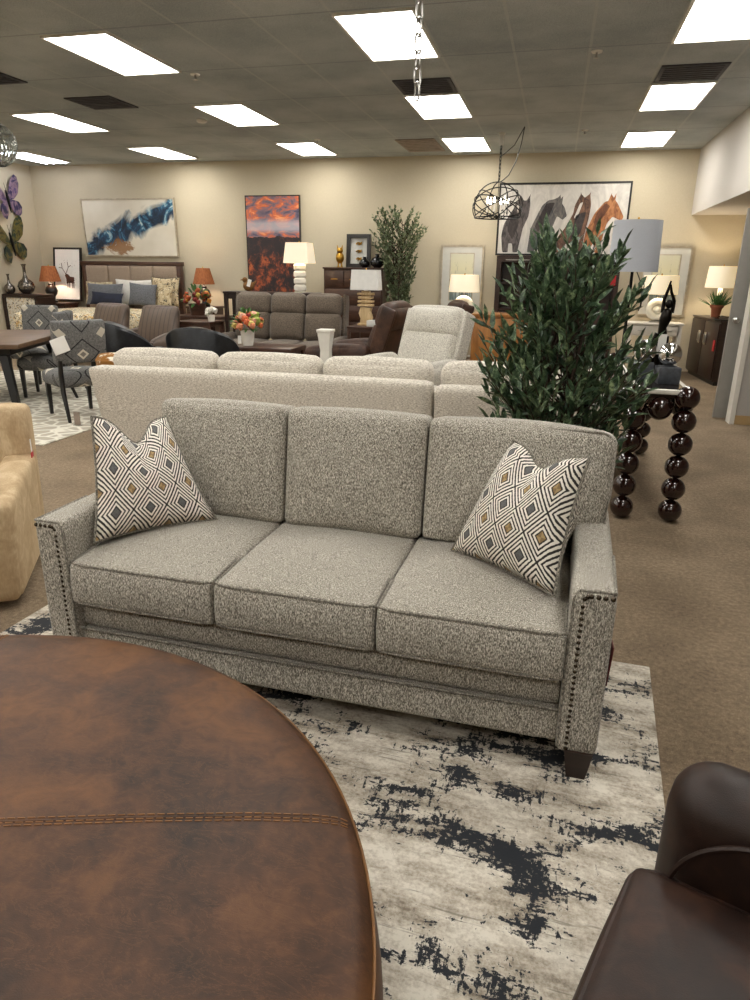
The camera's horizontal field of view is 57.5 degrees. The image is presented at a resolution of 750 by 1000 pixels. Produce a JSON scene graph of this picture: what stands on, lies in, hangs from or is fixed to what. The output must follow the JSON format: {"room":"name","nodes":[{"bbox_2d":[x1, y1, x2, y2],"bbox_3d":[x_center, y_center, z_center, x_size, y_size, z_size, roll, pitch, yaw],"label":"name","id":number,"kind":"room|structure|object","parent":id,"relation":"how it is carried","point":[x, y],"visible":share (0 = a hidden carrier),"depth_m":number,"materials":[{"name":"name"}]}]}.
{"room":"store","nodes":[
{"label":"store","id":0,"kind":"room"},
{"bbox_2d":[0,163,45,329],"bbox_3d":[-8.963,-2.392,6.358,0.120,3.440,16.750,5,19,13],"label":"wall","id":1,"kind":"structure","parent":0,"point":[30,238],"depth_m":13.45,"materials":[{"name":"paint"}]},
{"bbox_2d":[0,174,21,218],"bbox_3d":[-6.968,-5.739,12.926,0.073,0.814,0.723,5,19,13],"label":"wall art","id":2,"kind":"object","parent":1,"relation":"attached to","point":[13,205],"visible":1,"depth_m":13.03,"materials":[{"name":"purple metal"}]},
{"bbox_2d":[0,215,26,263],"bbox_3d":[-6.993,-5.004,13.108,0.075,0.894,0.794,5,19,12],"label":"wall art","id":3,"kind":"object","parent":1,"relation":"attached to","point":[17,230],"visible":1,"depth_m":13.21,"materials":[{"name":"green metal"}]},
{"bbox_2d":[0,0,749,165],"bbox_3d":[-1.420,-3.369,4.013,15.600,0.100,16.950,5,19,13],"label":"ceiling","id":4,"kind":"structure","parent":0,"point":[515,64],"depth_m":6.92,"materials":[{"name":"tile"}]},
{"bbox_2d":[0,123,17,166],"bbox_3d":[-4.134,-4.049,7.367,0.463,0.827,0.461,5,19,13],"label":"pendant light","id":5,"kind":"object","parent":4,"relation":"hanging from","point":[7,138],"visible":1,"depth_m":7.40,"materials":[{"name":"silver metal"}]},
{"bbox_2d":[1,150,71,163],"bbox_3d":[-6.142,-6.157,12.313,0.640,0.045,1.240,5,19,13],"label":"ceiling light","id":6,"kind":"object","parent":4,"relation":"attached to","point":[24,155],"visible":0.88,"depth_m":12.32,"materials":[{"name":"white plastic"}]},
{"bbox_2d":[9,111,110,132],"bbox_3d":[-4.254,-5.132,9.311,0.640,0.019,1.240,5,19,13],"label":"recessed light","id":7,"kind":"object","parent":4,"relation":"in","point":[51,119],"visible":1,"depth_m":9.25,"materials":[{"name":"white paint"}]},
{"bbox_2d":[64,95,137,109],"bbox_3d":[-3.255,-4.729,8.156,0.600,0.019,0.600,5,19,13],"label":"ceiling vent","id":8,"kind":"object","parent":4,"relation":"in","point":[107,102],"visible":1,"depth_m":8.11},
{"bbox_2d":[39,30,181,75],"bbox_3d":[-2.381,-4.090,6.297,0.640,0.019,1.240,5,19,13],"label":"recessed light","id":9,"kind":"object","parent":4,"relation":"in","point":[105,49],"visible":1,"depth_m":6.20,"materials":[{"name":"white paint"}]},
{"bbox_2d":[126,146,198,159],"bbox_3d":[-3.612,-5.935,11.710,0.640,0.019,1.240,5,19,13],"label":"recessed light","id":10,"kind":"object","parent":4,"relation":"in","point":[162,152],"visible":1,"depth_m":11.62,"materials":[{"name":"white paint"}]},
{"bbox_2d":[133,148,194,158],"bbox_3d":[-3.612,-5.937,11.709,0.600,0.012,1.200,5,19,13],"label":"diffuser","id":11,"kind":"object","parent":10,"relation":"attached to","point":[164,153],"depth_m":11.70,"materials":[{"name":"white"}]},
{"bbox_2d":[192,103,280,126],"bbox_3d":[-1.734,-4.898,8.715,0.640,0.019,1.240,5,19,13],"label":"recessed light","id":12,"kind":"object","parent":4,"relation":"in","point":[236,114],"visible":1,"depth_m":8.64,"materials":[{"name":"white paint"}]},
{"bbox_2d":[275,141,337,155],"bbox_3d":[-1.093,-5.700,11.114,0.640,0.019,1.240,5,19,13],"label":"recessed light","id":13,"kind":"object","parent":4,"relation":"in","point":[307,148],"visible":1,"depth_m":11.04,"materials":[{"name":"white paint"}]},
{"bbox_2d":[331,7,439,61],"bbox_3d":[0.129,-3.857,5.704,0.640,0.019,1.240,5,19,13],"label":"recessed light","id":14,"kind":"object","parent":4,"relation":"in","point":[381,34],"visible":1,"depth_m":5.59,"materials":[{"name":"white paint"}]},
{"bbox_2d":[413,0,422,101],"bbox_3d":[0.198,-2.356,2.966,0.040,1.110,0.038,5,19,13],"label":"chain","id":15,"kind":"object","parent":4,"relation":"hanging from","point":[418,2],"visible":1,"depth_m":3.07,"materials":[{"name":"silver metal"}]},
{"bbox_2d":[395,138,444,151],"bbox_3d":[0.720,-5.532,10.685,0.600,0.019,1.100,5,19,13],"label":"ceiling vent","id":16,"kind":"object","parent":4,"relation":"in","point":[430,144],"visible":1,"depth_m":10.62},
{"bbox_2d":[392,77,457,94],"bbox_3d":[0.540,-4.370,7.239,0.600,0.019,0.600,5,19,13],"label":"ceiling vent","id":17,"kind":"object","parent":4,"relation":"in","point":[428,85],"visible":0.98,"depth_m":7.19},
{"bbox_2d":[403,92,472,119],"bbox_3d":[0.776,-4.665,8.121,0.640,0.019,1.240,5,19,13],"label":"recessed light","id":18,"kind":"object","parent":4,"relation":"in","point":[446,105],"visible":1,"depth_m":8.06,"materials":[{"name":"white paint"}]},
{"bbox_2d":[440,136,491,151],"bbox_3d":[1.418,-5.467,10.520,0.640,0.019,1.240,5,19,13],"label":"recessed light","id":19,"kind":"object","parent":4,"relation":"in","point":[465,143],"visible":1,"depth_m":10.43,"materials":[{"name":"white paint"}]},
{"bbox_2d":[472,126,524,219],"bbox_3d":[1.780,-4.631,9.808,0.718,1.140,0.765,5,19,13],"label":"chandelier","id":20,"kind":"object","parent":4,"relation":"hanging from","point":[501,141],"visible":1,"depth_m":9.81,"materials":[{"name":"black metal"}]},
{"bbox_2d":[620,130,676,147],"bbox_3d":[3.938,-5.233,9.924,0.640,0.019,1.240,5,19,13],"label":"recessed light","id":21,"kind":"object","parent":4,"relation":"in","point":[653,138],"visible":1,"depth_m":9.85,"materials":[{"name":"white paint"}]},
{"bbox_2d":[638,80,717,110],"bbox_3d":[3.296,-4.431,7.525,0.640,0.019,1.240,5,19,13],"label":"recessed light","id":22,"kind":"object","parent":4,"relation":"in","point":[673,95],"visible":1,"depth_m":7.44,"materials":[{"name":"white paint"}]},
{"bbox_2d":[654,62,731,82],"bbox_3d":[3.052,-4.127,6.615,0.600,0.019,0.600,5,19,13],"label":"ceiling vent","id":23,"kind":"object","parent":4,"relation":"in","point":[700,71],"visible":1,"depth_m":6.56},
{"bbox_2d":[671,0,749,43],"bbox_3d":[2.649,-3.623,5.107,0.640,0.019,1.240,5,19,13],"label":"recessed light","id":24,"kind":"object","parent":4,"relation":"in","point":[703,20],"visible":1,"depth_m":5.26,"materials":[{"name":"white paint"}]},
{"bbox_2d":[0,359,749,809],"bbox_3d":[-1.464,-0.016,5.146,15.600,0.100,16.950,5,19,13],"label":"floor","id":25,"kind":"structure","parent":0,"point":[682,614],"depth_m":3.73,"materials":[{"name":"brown carpet"}]},
{"bbox_2d":[0,403,44,601],"bbox_3d":[-2.231,0.014,3.510,0.854,0.872,0.939,-5,19,-16],"label":"velvet armchair","id":26,"kind":"object","parent":25,"relation":"on","point":[21,499],"visible":0.93,"depth_m":3.53,"materials":[{"name":"beige fabric"}]},
{"bbox_2d":[2,293,55,329],"bbox_3d":[-6.713,-3.483,13.392,0.780,1.060,0.500,5,19,13],"label":"base cabinet","id":27,"kind":"object","parent":25,"relation":"on","point":[12,303],"visible":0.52,"depth_m":13.11,"materials":[{"name":"brown wood"}]},
{"bbox_2d":[0,370,101,445],"bbox_3d":[-4.445,-1.288,8.619,3.800,0.011,3.950,5,19,13],"label":"area rug","id":28,"kind":"object","parent":25,"relation":"on","point":[48,428],"visible":0.31,"depth_m":8.01,"materials":[{"name":"carpet"}]},
{"bbox_2d":[0,330,51,402],"bbox_3d":[-4.835,-1.615,8.369,1.700,0.760,1.900,-1,19,-6],"label":"dining table","id":29,"kind":"object","parent":28,"relation":"on","point":[11,341],"visible":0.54,"depth_m":7.74,"materials":[{"name":"brown wood"}]},
{"bbox_2d":[10,305,57,384],"bbox_3d":[-4.827,-2.218,9.709,0.560,1.043,0.698,4,19,11],"label":"dining chair","id":30,"kind":"object","parent":28,"relation":"on","point":[34,317],"visible":0.38,"depth_m":9.73,"materials":[{"name":"grey fabric"}]},
{"bbox_2d":[17,310,85,397],"bbox_3d":[-4.109,-1.856,8.664,0.698,1.043,0.560,-1,19,-6],"label":"dining chair","id":31,"kind":"object","parent":28,"relation":"on","point":[35,362],"visible":0.49,"depth_m":8.46,"materials":[{"name":"grey fabric"}]},
{"bbox_2d":[42,319,106,422],"bbox_3d":[-3.291,-1.438,7.457,0.620,1.043,0.698,-16,25,-41],"label":"dining chair","id":32,"kind":"object","parent":28,"relation":"on","point":[72,341],"visible":0.79,"depth_m":7.23,"materials":[{"name":"grey fabric"}]},
{"bbox_2d":[104,321,163,352],"bbox_3d":[-3.180,-1.903,9.033,0.903,0.920,0.900,17,25,40],"label":"chair","id":33,"kind":"object","parent":28,"relation":"on","point":[118,336],"visible":0.15,"depth_m":8.56,"materials":[{"name":"black leather"}]},
{"bbox_2d":[55,302,78,308],"bbox_3d":[-6.377,-3.548,13.871,0.660,0.885,0.455,5,19,13],"label":"nightstand","id":34,"kind":"object","parent":25,"relation":"on","point":[59,304],"visible":0.12,"depth_m":13.60,"materials":[{"name":"brown wood"}]},
{"bbox_2d":[39,265,61,302],"bbox_3d":[-6.438,-4.297,13.580,0.410,0.720,0.410,5,19,13],"label":"table lamp","id":35,"kind":"object","parent":34,"relation":"on","point":[48,273],"visible":0.78,"depth_m":13.43,"materials":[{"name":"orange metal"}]},
{"bbox_2d":[53,247,81,301],"bbox_3d":[-6.205,-4.553,13.813,0.640,1.031,0.210,5,19,13],"label":"framed picture","id":36,"kind":"object","parent":34,"relation":"on","point":[66,260],"visible":0.94,"depth_m":13.79,"materials":[{"name":"white paper"}]},
{"bbox_2d":[13,261,185,329],"bbox_3d":[-5.064,-3.555,12.701,2.220,1.680,2.295,5,19,13],"label":"bed","id":37,"kind":"object","parent":25,"relation":"on","point":[93,271],"visible":0.35,"depth_m":13.36,"materials":[{"name":"fabric"}]},
{"bbox_2d":[13,307,141,329],"bbox_3d":[-5.117,-3.246,12.598,2.140,0.520,1.890,5,19,13],"label":"quilt","id":38,"kind":"object","parent":37,"relation":"on","point":[79,313],"depth_m":11.95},
{"bbox_2d":[87,283,122,303],"bbox_3d":[-5.266,-4.011,13.325,0.800,0.400,0.162,5,19,13],"label":"bed pillow","id":39,"kind":"object","parent":37,"relation":"on","point":[106,288],"visible":0.56,"depth_m":13.28,"materials":[{"name":"fabric"}]},
{"bbox_2d":[90,291,122,303],"bbox_3d":[-5.162,-3.870,13.161,0.703,0.275,0.144,5,19,13],"label":"bed pillow","id":40,"kind":"object","parent":37,"relation":"on","point":[97,297],"visible":0.87,"depth_m":13.11,"materials":[{"name":"blue fabric"}]},
{"bbox_2d":[128,282,156,304],"bbox_3d":[-4.465,-3.945,13.144,0.606,0.446,0.162,5,19,13],"label":"bed pillow","id":41,"kind":"object","parent":37,"relation":"on","point":[140,294],"visible":0.96,"depth_m":13.09,"materials":[{"name":"fabric"}]},
{"bbox_2d":[151,277,179,306],"bbox_3d":[-4.039,-4.007,13.172,0.618,0.549,0.164,5,19,13],"label":"bed pillow","id":42,"kind":"object","parent":37,"relation":"on","point":[160,282],"visible":0.57,"depth_m":13.11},
{"bbox_2d":[90,303,129,366],"bbox_3d":[-4.453,-2.654,11.093,1.019,1.018,0.881,12,22,29],"label":"swivel chair","id":43,"kind":"object","parent":25,"relation":"on","point":[119,313],"visible":0.25,"depth_m":11.08,"materials":[{"name":"brown fabric"}]},
{"bbox_2d":[131,305,179,347],"bbox_3d":[-3.504,-2.484,10.626,1.019,1.018,0.881,11,21,27],"label":"swivel chair","id":44,"kind":"object","parent":25,"relation":"on","point":[156,321],"visible":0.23,"depth_m":10.65,"materials":[{"name":"brown fabric"}]},
{"bbox_2d":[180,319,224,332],"bbox_3d":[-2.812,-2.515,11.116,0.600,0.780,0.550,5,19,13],"label":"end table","id":45,"kind":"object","parent":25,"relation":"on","point":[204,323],"visible":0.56,"depth_m":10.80,"materials":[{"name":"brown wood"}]},
{"bbox_2d":[166,327,240,356],"bbox_3d":[-2.134,-1.726,8.588,0.903,0.920,0.900,2,19,5],"label":"chair","id":46,"kind":"object","parent":25,"relation":"on","point":[196,338],"visible":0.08,"depth_m":8.12,"materials":[{"name":"black leather"}]},
{"bbox_2d":[185,306,223,331],"bbox_3d":[-3.266,-3.298,13.252,0.600,0.885,0.455,5,19,13],"label":"nightstand","id":47,"kind":"object","parent":25,"relation":"on","point":[220,311],"visible":0.08,"depth_m":13.04,"materials":[{"name":"brown wood"}]},
{"bbox_2d":[193,266,214,305],"bbox_3d":[-3.237,-4.043,12.950,0.410,0.720,0.410,5,19,13],"label":"table lamp","id":48,"kind":"object","parent":47,"relation":"on","point":[202,275],"visible":0.73,"depth_m":12.77,"materials":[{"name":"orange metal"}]},
{"bbox_2d":[180,314,233,332],"bbox_3d":[-3.134,-3.014,12.613,1.000,0.760,0.600,5,19,13],"label":"end table","id":49,"kind":"object","parent":25,"relation":"on","point":[182,316],"visible":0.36,"depth_m":12.26,"materials":[{"name":"brown wood"}]},
{"bbox_2d":[181,283,211,315],"bbox_3d":[-3.209,-3.638,12.394,0.549,0.560,0.619,5,19,13],"label":"flower arrangement","id":50,"kind":"object","parent":49,"relation":"on","point":[196,309],"visible":1,"depth_m":12.33,"materials":[{"name":"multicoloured plant"}]},
{"bbox_2d":[238,343,305,353],"bbox_3d":[-1.480,-1.891,9.663,0.864,0.562,0.600,5,19,13],"label":"coffee table","id":51,"kind":"object","parent":25,"relation":"on","point":[257,347],"visible":0.41,"depth_m":9.38,"materials":[{"name":"brown wood"}]},
{"bbox_2d":[229,307,263,345],"bbox_3d":[-1.772,-2.424,9.526,0.484,0.526,0.488,5,19,13],"label":"flower arrangement","id":52,"kind":"object","parent":51,"relation":"on","point":[249,317],"visible":1,"depth_m":9.42,"materials":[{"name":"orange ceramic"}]},
{"bbox_2d":[223,291,320,331],"bbox_3d":[-1.770,-3.000,11.927,1.660,1.205,0.400,5,19,13],"label":"table","id":53,"kind":"object","parent":25,"relation":"on","point":[228,295],"visible":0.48,"depth_m":11.82,"materials":[{"name":"brown wood"}]},
{"bbox_2d":[283,241,315,292],"bbox_3d":[-1.261,-3.903,11.456,0.444,0.820,0.400,5,19,13],"label":"table lamp","id":54,"kind":"object","parent":53,"relation":"on","point":[299,252],"visible":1,"depth_m":11.27,"materials":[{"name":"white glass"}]},
{"bbox_2d":[223,292,348,349],"bbox_3d":[-1.448,-2.570,10.592,2.095,1.213,1.241,5,19,13],"label":"reclining sofa","id":55,"kind":"object","parent":25,"relation":"on","point":[286,320],"visible":0.51,"depth_m":10.66,"materials":[{"name":"grey fabric"}]},
{"bbox_2d":[316,328,334,362],"bbox_3d":[-0.623,-1.729,8.726,0.200,0.875,0.200,5,19,13],"label":"pedestal","id":56,"kind":"object","parent":25,"relation":"on","point":[325,336],"visible":0.48,"depth_m":8.59,"materials":[{"name":"ceramic"}]},
{"bbox_2d":[0,605,664,999],"bbox_3d":[-0.763,1.149,1.546,2.800,0.013,3.900,7,20,17],"label":"area rug","id":57,"kind":"object","parent":25,"relation":"on","point":[495,872],"visible":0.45,"depth_m":2.04,"materials":[{"name":"carpet"}]},
{"bbox_2d":[0,634,382,999],"bbox_3d":[-1.089,0.969,1.252,2.210,0.507,2.210,5,19,13],"label":"ottoman","id":58,"kind":"object","parent":57,"relation":"on","point":[168,832],"visible":1,"depth_m":1.37,"materials":[{"name":"brown leather"}]},
{"bbox_2d":[34,398,617,779],"bbox_3d":[-0.146,0.188,2.768,2.099,1.040,0.989,6,19,15],"label":"sofa","id":59,"kind":"object","parent":57,"relation":"on","point":[327,568],"visible":0.94,"depth_m":2.53,"materials":[{"name":"grey fabric"}]},
{"bbox_2d":[90,415,217,542],"bbox_3d":[-0.938,-0.117,2.789,0.502,0.466,0.264,-13,23,-35],"label":"throw pillow","id":60,"kind":"object","parent":59,"relation":"on","point":[147,483],"visible":1,"depth_m":2.71,"materials":[{"name":"fabric"}]},
{"bbox_2d":[70,514,281,622],"bbox_3d":[-0.779,0.240,2.803,0.598,0.246,0.672,6,19,15],"label":"seat cushion","id":61,"kind":"object","parent":59,"relation":"on","point":[167,574],"depth_m":2.56,"materials":[{"name":"fabric"}]},
{"bbox_2d":[162,398,295,522],"bbox_3d":[-0.647,-0.184,3.051,0.594,0.528,0.304,6,19,15],"label":"cushion","id":62,"kind":"object","parent":59,"relation":"on","point":[235,451],"depth_m":2.91,"materials":[{"name":"fabric"}]},
{"bbox_2d":[214,522,415,648],"bbox_3d":[-0.202,0.300,2.649,0.596,0.246,0.672,6,19,15],"label":"seat cushion","id":63,"kind":"object","parent":59,"relation":"on","point":[311,585],"depth_m":2.42,"materials":[{"name":"fabric"}]},
{"bbox_2d":[285,406,432,538],"bbox_3d":[-0.069,-0.124,2.897,0.597,0.528,0.304,6,19,15],"label":"cushion","id":64,"kind":"object","parent":59,"relation":"on","point":[363,471],"depth_m":2.77,"materials":[{"name":"fabric"}]},
{"bbox_2d":[376,537,569,679],"bbox_3d":[0.384,0.360,2.492,0.614,0.246,0.672,6,19,15],"label":"seat cushion","id":65,"kind":"object","parent":59,"relation":"on","point":[438,607],"depth_m":2.24,"materials":[{"name":"fabric"}]},
{"bbox_2d":[422,416,617,540],"bbox_3d":[0.566,-0.067,2.725,0.711,0.511,0.304,6,19,15],"label":"cushion","id":66,"kind":"object","parent":59,"relation":"on","point":[460,454],"depth_m":2.62,"materials":[{"name":"fabric"}]},
{"bbox_2d":[450,439,590,597],"bbox_3d":[0.499,0.033,2.423,0.236,0.449,0.495,-16,25,-40],"label":"throw pillow","id":67,"kind":"object","parent":59,"relation":"on","point":[520,524],"visible":1,"depth_m":2.31,"materials":[{"name":"fabric"}]},
{"bbox_2d":[572,761,749,999],"bbox_3d":[0.782,0.856,0.827,1.098,1.040,1.045,13,22,32],"label":"leather armchair","id":68,"kind":"object","parent":57,"relation":"on","point":[679,929],"visible":1,"depth_m":1.24,"materials":[{"name":"brown leather"}]},
{"bbox_2d":[572,868,749,999],"bbox_3d":[0.613,0.926,0.974,0.684,0.230,0.608,13,22,32],"label":"seat cushion","id":69,"kind":"object","parent":68,"relation":"on","point":[663,937],"depth_m":1.17,"materials":[{"name":"brown leather"}]},
{"bbox_2d":[89,347,607,441],"bbox_3d":[-0.267,-0.860,6.111,4.396,0.911,1.091,5,19,12],"label":"sectional sofa","id":70,"kind":"object","parent":25,"relation":"on","point":[130,393],"visible":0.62,"depth_m":5.69,"materials":[{"name":"beige fabric"}]},
{"bbox_2d":[113,347,218,368],"bbox_3d":[-1.861,-1.119,6.176,0.998,0.501,0.310,5,19,12],"label":"cushion","id":71,"kind":"object","parent":70,"relation":"on","point":[131,356],"depth_m":6.00,"materials":[{"name":"beige fabric"}]},
{"bbox_2d":[217,352,323,373],"bbox_3d":[-0.902,-1.035,5.966,0.948,0.501,0.310,5,19,12],"label":"cushion","id":72,"kind":"object","parent":70,"relation":"on","point":[240,361],"depth_m":5.79,"materials":[{"name":"beige fabric"}]},
{"bbox_2d":[323,356,433,382],"bbox_3d":[0.027,-0.954,5.762,0.938,0.501,0.310,5,19,12],"label":"cushion","id":73,"kind":"object","parent":70,"relation":"on","point":[360,366],"depth_m":5.59,"materials":[{"name":"beige fabric"}]},
{"bbox_2d":[441,361,521,385],"bbox_3d":[0.879,-0.880,5.576,0.688,0.501,0.310,5,19,12],"label":"cushion","id":74,"kind":"object","parent":70,"relation":"on","point":[454,372],"depth_m":5.44,"materials":[{"name":"beige fabric"}]},
{"bbox_2d":[323,267,388,338],"bbox_3d":[-0.341,-3.379,12.456,1.110,1.620,0.530,5,19,13],"label":"dresser","id":75,"kind":"object","parent":25,"relation":"on","point":[337,280],"visible":0.23,"depth_m":12.12,"materials":[{"name":"brown wood"}]},
{"bbox_2d":[346,234,371,267],"bbox_3d":[-0.292,-4.470,12.277,0.440,0.564,0.114,5,19,13],"label":"shadow box","id":76,"kind":"object","parent":75,"relation":"on","point":[358,246],"visible":0.97,"depth_m":12.28,"materials":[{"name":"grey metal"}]},
{"bbox_2d":[305,300,412,357],"bbox_3d":[-0.180,-2.080,9.251,1.279,1.214,1.088,8,20,21],"label":"recliner","id":77,"kind":"object","parent":25,"relation":"on","point":[386,334],"visible":0.5,"depth_m":8.76,"materials":[{"name":"leather"}]},
{"bbox_2d":[347,323,372,338],"bbox_3d":[-0.117,-2.328,10.675,0.500,0.775,0.600,5,19,13],"label":"end table","id":78,"kind":"object","parent":25,"relation":"on","point":[356,328],"visible":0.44,"depth_m":10.32,"materials":[{"name":"brown wood"}]},
{"bbox_2d":[350,268,381,325],"bbox_3d":[-0.136,-3.096,10.424,0.450,0.840,0.248,5,19,13],"label":"table lamp","id":79,"kind":"object","parent":78,"relation":"on","point":[365,280],"visible":0.94,"depth_m":10.29,"materials":[{"name":"brown wood"}]},
{"bbox_2d":[369,204,427,302],"bbox_3d":[0.414,-3.696,11.856,0.922,2.624,0.816,9,20,23],"label":"ficus tree","id":80,"kind":"object","parent":25,"relation":"on","point":[396,276],"visible":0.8,"depth_m":11.58,"materials":[{"name":"green plant"}]},
{"bbox_2d":[365,305,474,385],"bbox_3d":[0.372,-1.511,7.578,1.103,1.222,1.279,17,25,40],"label":"recliner","id":81,"kind":"object","parent":25,"relation":"on","point":[439,335],"visible":0.41,"depth_m":7.57,"materials":[{"name":"fabric"}]},
{"bbox_2d":[470,312,530,361],"bbox_3d":[1.868,-2.248,10.155,0.880,1.005,0.570,5,19,13],"label":"cabinet","id":82,"kind":"object","parent":25,"relation":"on","point":[476,342],"visible":0.12,"depth_m":9.91,"materials":[{"name":"wood"}]},
{"bbox_2d":[494,255,619,365],"bbox_3d":[3.056,-3.211,11.745,2.000,1.840,0.370,5,19,13],"label":"hutch","id":83,"kind":"object","parent":25,"relation":"on","point":[502,272],"visible":0.15,"depth_m":11.68,"materials":[{"name":"brown wood"}]},
{"bbox_2d":[498,307,605,312],"bbox_3d":[3.058,-3.257,11.734,1.840,0.035,0.300,5,19,13],"label":"shelf","id":84,"kind":"object","parent":83,"relation":"attached to","point":[500,309],"depth_m":11.78,"materials":[{"name":"brown wood"}]},
{"bbox_2d":[500,282,610,285],"bbox_3d":[3.063,-3.665,11.597,1.840,0.035,0.300,5,19,13],"label":"shelf","id":85,"kind":"object","parent":83,"relation":"attached to","point":[503,283],"depth_m":11.66,"materials":[{"name":"brown wood"}]},
{"bbox_2d":[470,213,663,483],"bbox_3d":[1.034,-0.584,3.801,1.009,1.898,0.892,0,19,-3],"label":"potted plant","id":86,"kind":"object","parent":25,"relation":"on","point":[554,302],"visible":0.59,"depth_m":3.56,"materials":[{"name":"green plant"}]},
{"bbox_2d":[606,352,700,521],"bbox_3d":[2.076,-0.592,5.393,0.463,0.916,2.013,5,19,13],"label":"console table","id":87,"kind":"object","parent":25,"relation":"on","point":[680,400],"visible":0.52,"depth_m":4.49,"materials":[{"name":"wood"}]},
{"bbox_2d":[610,217,663,359],"bbox_3d":[2.125,-1.749,5.700,0.396,1.132,0.396,5,19,13],"label":"table lamp","id":88,"kind":"object","parent":87,"relation":"on","point":[644,241],"visible":0.71,"depth_m":5.44,"materials":[{"name":"fabric"}]},
{"bbox_2d":[651,281,675,374],"bbox_3d":[2.023,-1.204,4.827,0.142,0.656,0.130,5,19,13],"label":"statue","id":89,"kind":"object","parent":87,"relation":"on","point":[665,318],"visible":0.66,"depth_m":4.79,"materials":[{"name":"metal"}]},
{"bbox_2d":[654,343,681,384],"bbox_3d":[1.969,-0.918,4.584,0.150,0.268,0.150,3,19,8],"label":"sculpture","id":90,"kind":"object","parent":87,"relation":"on","point":[669,374],"visible":1,"depth_m":4.54,"materials":[{"name":"stone"}]},
{"bbox_2d":[625,321,684,365],"bbox_3d":[4.427,-2.420,11.003,0.840,0.850,0.445,5,19,13],"label":"console table","id":91,"kind":"object","parent":25,"relation":"on","point":[674,329],"visible":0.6,"depth_m":10.73,"materials":[{"name":"white wood"}]},
{"bbox_2d":[642,273,679,322],"bbox_3d":[4.452,-3.166,10.728,0.530,0.740,0.530,5,19,13],"label":"table lamp","id":92,"kind":"object","parent":91,"relation":"on","point":[660,284],"visible":0.77,"depth_m":10.51,"materials":[{"name":"beige fabric"}]},
{"bbox_2d":[685,315,727,385],"bbox_3d":[5.352,-2.376,10.761,0.495,0.945,1.480,4,19,8],"label":"chest","id":93,"kind":"object","parent":25,"relation":"on","point":[707,336],"visible":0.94,"depth_m":10.54,"materials":[{"name":"brown wood"}]},
{"bbox_2d":[699,290,732,317],"bbox_3d":[5.242,-3.004,10.444,0.509,0.446,0.551,-4,19,-14],"label":"potted plant","id":94,"kind":"object","parent":93,"relation":"on","point":[718,302],"visible":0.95,"depth_m":10.40,"materials":[{"name":"green plant"}]},
{"bbox_2d":[705,264,737,316],"bbox_3d":[5.433,-3.294,10.771,0.460,0.790,0.460,5,19,13],"label":"table lamp","id":95,"kind":"object","parent":93,"relation":"on","point":[719,277],"visible":0.77,"depth_m":10.54,"materials":[{"name":"fabric"}]},
{"bbox_3d":[1.354,-2.693,11.734,0.840,0.825,0.445,5,19,13],"label":"console table","id":96,"kind":"object","parent":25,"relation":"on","visible":0},
{"bbox_2d":[449,273,478,305],"bbox_3d":[1.486,-3.413,11.439,0.510,0.730,0.510,5,19,13],"label":"table lamp","id":97,"kind":"object","parent":96,"relation":"on","point":[464,283],"visible":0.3,"depth_m":11.19,"materials":[{"name":"beige fabric"}]},
{"bbox_2d":[29,149,745,371],"bbox_3d":[0.633,-4.285,12.333,15.600,3.440,0.120,5,19,13],"label":"wall","id":98,"kind":"structure","parent":0,"point":[339,197],"depth_m":12.15,"materials":[{"name":"paint"}]},
{"bbox_2d":[80,197,179,256],"bbox_3d":[-4.784,-5.304,13.330,2.030,1.060,0.050,5,21,13],"label":"framed picture","id":99,"kind":"object","parent":98,"relation":"attached to","point":[113,227],"visible":1,"depth_m":13.31},
{"bbox_2d":[245,195,301,291],"bbox_3d":[-1.886,-4.747,12.758,1.070,1.720,0.050,5,19,13],"label":"framed picture","id":100,"kind":"object","parent":98,"relation":"attached to","point":[272,221],"visible":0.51,"depth_m":12.71},
{"bbox_2d":[439,244,484,311],"bbox_3d":[1.530,-3.928,12.121,0.760,1.120,0.040,5,19,13],"label":"framed picture","id":101,"kind":"object","parent":98,"relation":"attached to","point":[455,259],"visible":0.61,"depth_m":12.05},
{"bbox_2d":[449,254,473,299],"bbox_3d":[1.528,-3.945,12.108,0.400,0.780,0.004,5,19,13],"label":"print","id":102,"kind":"object","parent":101,"relation":"attached to","point":[459,264],"depth_m":12.06},
{"bbox_2d":[495,181,632,255],"bbox_3d":[3.120,-4.689,11.438,2.120,1.140,0.050,5,19,13],"label":"framed picture","id":103,"kind":"object","parent":98,"relation":"attached to","point":[584,203],"visible":0.79,"depth_m":11.38,"materials":[{"name":"paper"}]},
{"bbox_2d":[635,245,693,316],"bbox_3d":[4.796,-3.624,11.349,0.760,1.120,0.040,5,19,13],"label":"framed picture","id":104,"kind":"object","parent":98,"relation":"attached to","point":[673,260],"visible":0.54,"depth_m":11.26},
{"bbox_2d":[648,255,680,302],"bbox_3d":[4.794,-3.641,11.336,0.400,0.780,0.004,5,19,13],"label":"print","id":105,"kind":"object","parent":104,"relation":"attached to","point":[668,264],"depth_m":11.26},
{"bbox_2d":[691,107,749,214],"bbox_3d":[4.287,-2.336,2.831,2.610,0.960,16.750,5,19,13],"label":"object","id":106,"kind":"structure","parent":98,"relation":"attached to","point":[722,187],"depth_m":9.04,"materials":[{"name":"paint"}]},
{"bbox_2d":[735,338,749,415],"bbox_3d":[5.285,-1.982,7.039,2.540,2.380,0.140,5,19,13],"label":"wall partition","id":107,"kind":"structure","parent":0,"point":[743,405],"depth_m":7.55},
{"bbox_2d":[712,208,749,417],"bbox_3d":[4.373,-1.978,7.472,0.905,2.248,0.145,5,19,13],"label":"door","id":108,"kind":"structure","parent":107,"relation":"in","point":[742,281],"depth_m":7.62,"materials":[{"name":"grey paint"}]},
{"bbox_2d":[725,285,749,423],"bbox_3d":[4.029,-2.052,7.352,0.050,2.480,0.180,5,19,13],"label":"door frame","id":109,"kind":"structure","parent":107,"relation":"attached to","point":[745,332],"depth_m":7.50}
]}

